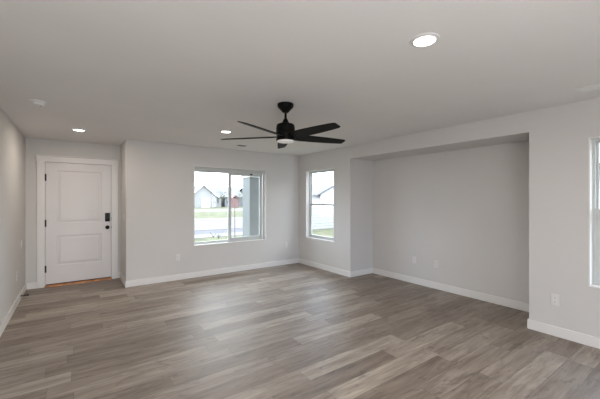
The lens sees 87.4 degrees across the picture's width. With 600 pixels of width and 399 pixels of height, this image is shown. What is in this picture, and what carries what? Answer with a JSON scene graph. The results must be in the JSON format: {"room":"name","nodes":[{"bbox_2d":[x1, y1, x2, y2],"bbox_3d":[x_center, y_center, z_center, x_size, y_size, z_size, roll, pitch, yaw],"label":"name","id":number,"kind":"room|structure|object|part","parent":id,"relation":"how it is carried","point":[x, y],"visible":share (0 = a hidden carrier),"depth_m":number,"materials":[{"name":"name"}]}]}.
{"room":"empty living room","nodes":[
{"label":"empty living room","id":0,"kind":"room"},
{"bbox_2d":[0,107,24,324],"bbox_3d":[-1.371,0.234,0.650,0.150,2.440,10.950,0,0,-35],"label":"wall","id":1,"kind":"structure","parent":0,"point":[12,141],"depth_m":3.89,"materials":[{"name":"beige paint"}]},
{"bbox_2d":[0,283,26,336],"bbox_3d":[-1.305,1.401,0.698,0.014,0.105,10.650,0,0,-35],"label":"baseboard","id":2,"kind":"structure","parent":1,"relation":"attached to","point":[8,316],"depth_m":3.87,"materials":[{"name":"white paint"}]},
{"bbox_2d":[25,137,120,282],"bbox_3d":[-3.901,0.234,5.478,1.330,2.440,0.150,0,0,-35],"label":"wall","id":3,"kind":"structure","parent":0,"point":[33,146],"depth_m":5.11,"materials":[{"name":"beige paint"}]},
{"bbox_2d":[35,154,119,287],"bbox_3d":[-3.838,0.364,5.476,1.190,2.180,0.206,0,0,-35],"label":"door","id":4,"kind":"structure","parent":3,"relation":"in","point":[77,197],"depth_m":5.42,"materials":[{"name":"white paint"}]},
{"bbox_3d":[-3.832,-0.035,5.466,0.638,0.893,0.039,0,0,-35],"label":"panel","id":5,"kind":"part","parent":4,"relation":"part of","materials":[{"name":"white paint"}]},
{"bbox_3d":[-3.832,0.868,5.466,0.638,0.503,0.039,0,0,-35],"label":"panel","id":6,"kind":"part","parent":4,"relation":"part of","materials":[{"name":"white paint"}]},
{"bbox_2d":[121,139,298,280],"bbox_3d":[-1.715,0.234,6.550,3.475,2.440,0.940,0,0,-35],"label":"wall","id":7,"kind":"structure","parent":0,"point":[157,178],"depth_m":5.68,"materials":[{"name":"beige paint"}]},
{"bbox_2d":[27,258,298,289],"bbox_3d":[-2.209,1.401,6.097,4.777,0.105,0.804,0,0,-35],"label":"baseboard","id":8,"kind":"structure","parent":7,"relation":"attached to","point":[132,283],"depth_m":5.79,"materials":[{"name":"white paint"}]},
{"bbox_2d":[194,166,265,245],"bbox_3d":[-1.383,0.127,6.299,1.526,1.485,0.153,0,0,-35],"label":"window","id":9,"kind":"structure","parent":7,"relation":"in","point":[261,174],"depth_m":6.41,"materials":[{"name":"white paint"}]},
{"bbox_3d":[-1.713,0.151,6.137,0.742,1.375,0.025,0,0,-35],"label":"fixed sash","id":10,"kind":"part","parent":9,"relation":"part of","materials":[{"name":"glass"}]},
{"bbox_3d":[-1.131,0.151,6.517,0.762,1.375,0.029,0,0,-35],"label":"sliding sash","id":11,"kind":"part","parent":9,"relation":"part of","materials":[{"name":"glass"}]},
{"bbox_2d":[0,0,599,155],"bbox_3d":[0.873,-1.061,2.248,5.760,0.150,11.050,0,0,-35],"label":"ceiling","id":12,"kind":"structure","parent":0,"point":[185,72],"depth_m":2.32,"materials":[{"name":"paint"}]},
{"bbox_2d":[28,99,47,106],"bbox_3d":[-2.650,-0.963,3.176,0.150,0.046,0.150,0,0,-35],"label":"smoke detector","id":13,"kind":"object","parent":12,"relation":"attached to","point":[39,103],"visible":1,"depth_m":3.14,"materials":[{"name":"white plastic"}]},
{"bbox_2d":[220,130,231,132],"bbox_3d":[-1.077,-0.980,4.573,0.176,0.012,0.176,0,0,-35],"label":"recessed light","id":14,"kind":"object","parent":12,"relation":"in","point":[223,131],"visible":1,"depth_m":4.54,"materials":[{"name":"white plastic"}]},
{"bbox_2d":[221,102,344,148],"bbox_3d":[-0.112,-0.784,3.240,1.358,0.403,1.346,0,0,-35],"label":"ceiling fan","id":15,"kind":"object","parent":12,"relation":"hanging from","point":[286,133],"visible":1,"depth_m":3.18,"materials":[{"name":"black metal"}]},
{"bbox_3d":[-0.538,-0.646,3.334,0.628,0.008,0.136,0,15,11],"label":"blade","id":16,"kind":"part","parent":15,"relation":"part of","materials":[{"name":"black wood"}]},
{"bbox_3d":[-0.344,-0.646,2.911,0.136,0.008,0.628,17,8,28],"label":"blade","id":17,"kind":"part","parent":15,"relation":"part of","materials":[{"name":"black wood"}]},
{"bbox_3d":[-0.197,-0.646,3.650,0.136,0.008,0.628,-15,2,-7],"label":"blade","id":18,"kind":"part","parent":15,"relation":"part of","materials":[{"name":"black wood"}]},
{"bbox_3d":[0.119,-0.646,2.966,0.136,0.008,0.628,20,-13,-41],"label":"blade","id":19,"kind":"part","parent":15,"relation":"part of","materials":[{"name":"black wood"}]},
{"bbox_3d":[0.210,-0.646,3.423,0.628,0.008,0.136,0,-15,-25],"label":"blade","id":20,"kind":"part","parent":15,"relation":"part of","materials":[{"name":"black wood"}]},
{"bbox_2d":[409,32,439,46],"bbox_3d":[0.772,-0.980,1.947,0.176,0.012,0.176,0,0,-35],"label":"recessed light","id":21,"kind":"object","parent":12,"relation":"in","point":[424,39],"visible":1,"depth_m":1.93,"materials":[{"name":"white plastic"}]},
{"bbox_2d":[414,36,435,45],"bbox_3d":[0.772,-0.977,1.947,0.127,0.004,0.127,0,0,-35],"label":"diffuser","id":22,"kind":"object","parent":21,"relation":"attached to","point":[419,40],"depth_m":1.93,"materials":[{"name":"white plastic"}]},
{"bbox_2d":[575,84,599,92],"bbox_3d":[2.636,-0.982,2.712,0.160,0.008,0.360,0,0,-35],"label":"ceiling vent","id":23,"kind":"object","parent":12,"relation":"in","point":[597,86],"visible":1,"depth_m":2.78,"materials":[{"name":"white plastic"}]},
{"bbox_2d":[0,263,599,398],"bbox_3d":[0.887,1.514,2.228,5.760,0.120,11.000,0,0,-35],"label":"floor","id":24,"kind":"structure","parent":0,"point":[296,330],"depth_m":3.16,"materials":[{"name":"grey wood"}]},
{"bbox_2d":[299,98,599,337],"bbox_3d":[3.079,0.234,3.438,0.725,2.440,10.030,0,0,-35],"label":"wall","id":25,"kind":"structure","parent":0,"point":[500,204],"depth_m":4.45,"materials":[{"name":"beige paint"}]},
{"bbox_2d":[306,168,333,241],"bbox_3d":[0.462,0.119,6.615,0.153,1.470,0.928,0,0,-35],"label":"window","id":26,"kind":"structure","parent":25,"relation":"in","point":[309,174],"depth_m":6.95,"materials":[{"name":"white paint"}]},
{"bbox_3d":[0.487,0.462,6.633,0.029,0.725,0.868,0,0,-35],"label":"sash","id":27,"kind":"part","parent":26,"relation":"part of","materials":[{"name":"white plastic"}]},
{"bbox_3d":[0.510,-0.224,6.650,0.025,0.725,0.868,0,0,-35],"label":"sash","id":28,"kind":"part","parent":26,"relation":"part of","materials":[{"name":"glass"}]},
{"bbox_2d":[434,260,437,267],"bbox_3d":[2.204,1.052,5.078,0.009,0.120,0.074,0,0,-35],"label":"wall outlet","id":29,"kind":"object","parent":25,"relation":"attached to","point":[435,261],"visible":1,"depth_m":5.08,"materials":[{"name":"white plastic"}]},
{"bbox_2d":[299,258,599,348],"bbox_3d":[3.074,1.401,3.330,0.619,0.105,9.860,0,0,-35],"label":"baseboard","id":30,"kind":"structure","parent":25,"relation":"attached to","point":[581,338],"depth_m":4.48,"materials":[{"name":"white paint"}]},
{"bbox_2d":[551,293,559,305],"bbox_3d":[2.706,1.069,3.330,0.009,0.120,0.074,0,0,-35],"label":"wall outlet","id":31,"kind":"object","parent":25,"relation":"attached to","point":[555,299],"visible":1,"depth_m":3.33,"materials":[{"name":"white plastic"}]},
{"bbox_2d":[588,136,599,287],"bbox_3d":[3.189,0.129,2.785,0.153,1.480,0.918,0,0,-35],"label":"window","id":32,"kind":"structure","parent":25,"relation":"in","point":[593,142],"depth_m":3.14,"materials":[{"name":"white paint"}]},
{"bbox_3d":[3.225,0.129,2.811,0.065,1.480,0.918,0,0,-35],"label":"frame","id":33,"kind":"part","parent":32,"relation":"part of","materials":[{"name":"white plastic"}]},
{"bbox_3d":[3.237,-0.221,2.820,0.025,0.720,0.858,0,0,-35],"label":"sash","id":34,"kind":"part","parent":32,"relation":"part of","materials":[{"name":"white plastic"}]},
{"bbox_3d":[3.214,0.469,2.803,0.029,0.740,0.858,0,0,-35],"label":"sash","id":35,"kind":"part","parent":32,"relation":"part of","materials":[{"name":"white plastic"}]},
{"label":"outside","id":36,"kind":"structure","parent":0,"visible":0},
{"bbox_2d":[195,211,242,218],"bbox_3d":[-14.187,2.054,37.162,260.000,0.300,17.000,0,0,-35],"label":"lawn","id":37,"kind":"structure","parent":36,"point":[211,214],"depth_m":38.57,"materials":[{"name":"green plant"}]},
{"bbox_2d":[312,185,333,213],"bbox_3d":[2.806,-0.236,39.796,14.800,4.280,11.400,0,0,3],"label":"house","id":38,"kind":"structure","parent":37,"relation":"on","point":[324,194],"depth_m":34.51,"materials":[{"name":"grey"}]},
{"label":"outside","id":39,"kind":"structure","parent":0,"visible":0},
{"bbox_2d":[195,217,242,220],"bbox_3d":[-8.531,2.044,29.220,260.000,0.320,2.500,0,0,-35],"label":"sidewalk","id":40,"kind":"structure","parent":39,"point":[233,217],"depth_m":28.97,"materials":[{"name":"concrete"}]},
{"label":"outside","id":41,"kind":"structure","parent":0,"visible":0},
{"bbox_2d":[195,208,242,211],"bbox_3d":[-22.308,2.054,48.566,260.000,0.300,11.000,0,0,-35],"label":"street","id":42,"kind":"structure","parent":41,"point":[196,210],"depth_m":51.99,"materials":[{"name":"grey asphalt"}]},
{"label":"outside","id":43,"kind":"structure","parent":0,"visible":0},
{"bbox_2d":[195,225,327,234],"bbox_3d":[-2.179,2.064,20.300,260.000,0.280,2.400,0,0,-35],"label":"gutter","id":44,"kind":"object","parent":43,"point":[239,229],"depth_m":18.59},
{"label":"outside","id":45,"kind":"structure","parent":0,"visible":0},
{"bbox_2d":[195,206,242,208],"bbox_3d":[-41.135,2.054,92.244,280.000,0.300,82.000,0,0,-35],"label":"lawn","id":46,"kind":"structure","parent":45,"point":[242,206],"depth_m":62.93,"materials":[{"name":"green plant"}]},
{"bbox_2d":[195,184,222,207],"bbox_3d":[-25.242,-0.686,75.050,11.293,5.180,13.450,0,0,-35],"label":"house","id":47,"kind":"structure","parent":46,"relation":"on","point":[205,196],"depth_m":70.45,"materials":[{"name":"beige"}]},
{"bbox_3d":[-21.097,0.804,70.260,1.851,2.200,0.100,0,0,-35],"label":"garage door","id":48,"kind":"part","parent":47,"relation":"part of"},
{"bbox_2d":[216,192,225,207],"bbox_3d":[-16.178,0.059,64.525,2.438,3.691,2.319,0,0,-35],"label":"young tree","id":49,"kind":"object","parent":46,"relation":"on","point":[221,197],"visible":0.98,"depth_m":64.57,"materials":[{"name":"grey plant"}]},
{"bbox_2d":[216,187,242,206],"bbox_3d":[-19.051,-0.586,81.576,5.599,4.980,10.000,0,0,-35],"label":"house","id":50,"kind":"structure","parent":46,"relation":"on","point":[234,190],"depth_m":79.01,"materials":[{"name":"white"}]},
{"bbox_2d":[227,195,239,207],"bbox_3d":[-14.911,0.529,70.406,1.900,2.750,2.400,0,0,-35],"label":"shed","id":51,"kind":"object","parent":46,"relation":"on","point":[232,196],"visible":0.68,"depth_m":69.61,"materials":[{"name":"red"}]},
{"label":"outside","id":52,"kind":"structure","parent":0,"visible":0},
{"bbox_2d":[195,229,333,241],"bbox_3d":[1.693,2.054,14.863,260.000,0.300,8.150,0,0,-35],"label":"lawn","id":53,"kind":"structure","parent":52,"point":[323,232],"depth_m":16.38,"materials":[{"name":"green plant"}]},
{"bbox_2d":[234,202,234,236],"bbox_3d":[-3.109,1.014,14.973,0.044,1.780,0.042,0,0,-35],"label":"marker post","id":54,"kind":"object","parent":53,"relation":"on","point":[234,202],"visible":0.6,"depth_m":14.96,"materials":[{"name":"grey"}]},
{"bbox_2d":[241,176,258,236],"bbox_3d":[-1.182,0.594,8.304,0.600,2.620,0.480,0,0,-35],"label":"porch column","id":55,"kind":"structure","parent":53,"relation":"on","point":[250,184],"depth_m":8.08,"materials":[{"name":"grey paint"}]},
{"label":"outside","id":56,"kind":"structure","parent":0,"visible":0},
{"bbox_2d":[195,227,333,238],"bbox_3d":[-1.077,2.044,18.752,260.000,0.320,1.400,0,0,-35],"label":"sidewalk","id":57,"kind":"structure","parent":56,"point":[232,233],"depth_m":16.66,"materials":[{"name":"concrete"}]},
{"bbox_2d":[312,206,333,228],"bbox_3d":[1.014,1.179,19.728,9.050,1.450,0.120,0,0,-35],"label":"fence","id":58,"kind":"object","parent":57,"relation":"on","point":[318,212],"visible":0.23,"depth_m":19.95,"materials":[{"name":"white"}]},
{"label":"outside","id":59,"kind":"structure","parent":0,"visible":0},
{"bbox_2d":[195,216,333,230],"bbox_3d":[-5.341,2.054,24.739,260.000,0.300,8.500,0,0,-35],"label":"street","id":60,"kind":"structure","parent":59,"point":[208,224],"depth_m":23.45,"materials":[{"name":"grey asphalt"}]},
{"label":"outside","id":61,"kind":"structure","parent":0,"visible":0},
{"bbox_3d":[74.430,2.054,20.500,134.960,0.300,67.050,0,0,-35],"label":"yard","id":62,"kind":"structure","parent":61,"visible":0},
{"bbox_2d":[599,143,599,208],"bbox_3d":[13.330,-0.796,7.037,9.320,5.400,15.200,0,0,-35],"label":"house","id":63,"kind":"structure","parent":62,"relation":"on","point":[599,143],"depth_m":8.11,"materials":[{"name":"white"}]}
]}

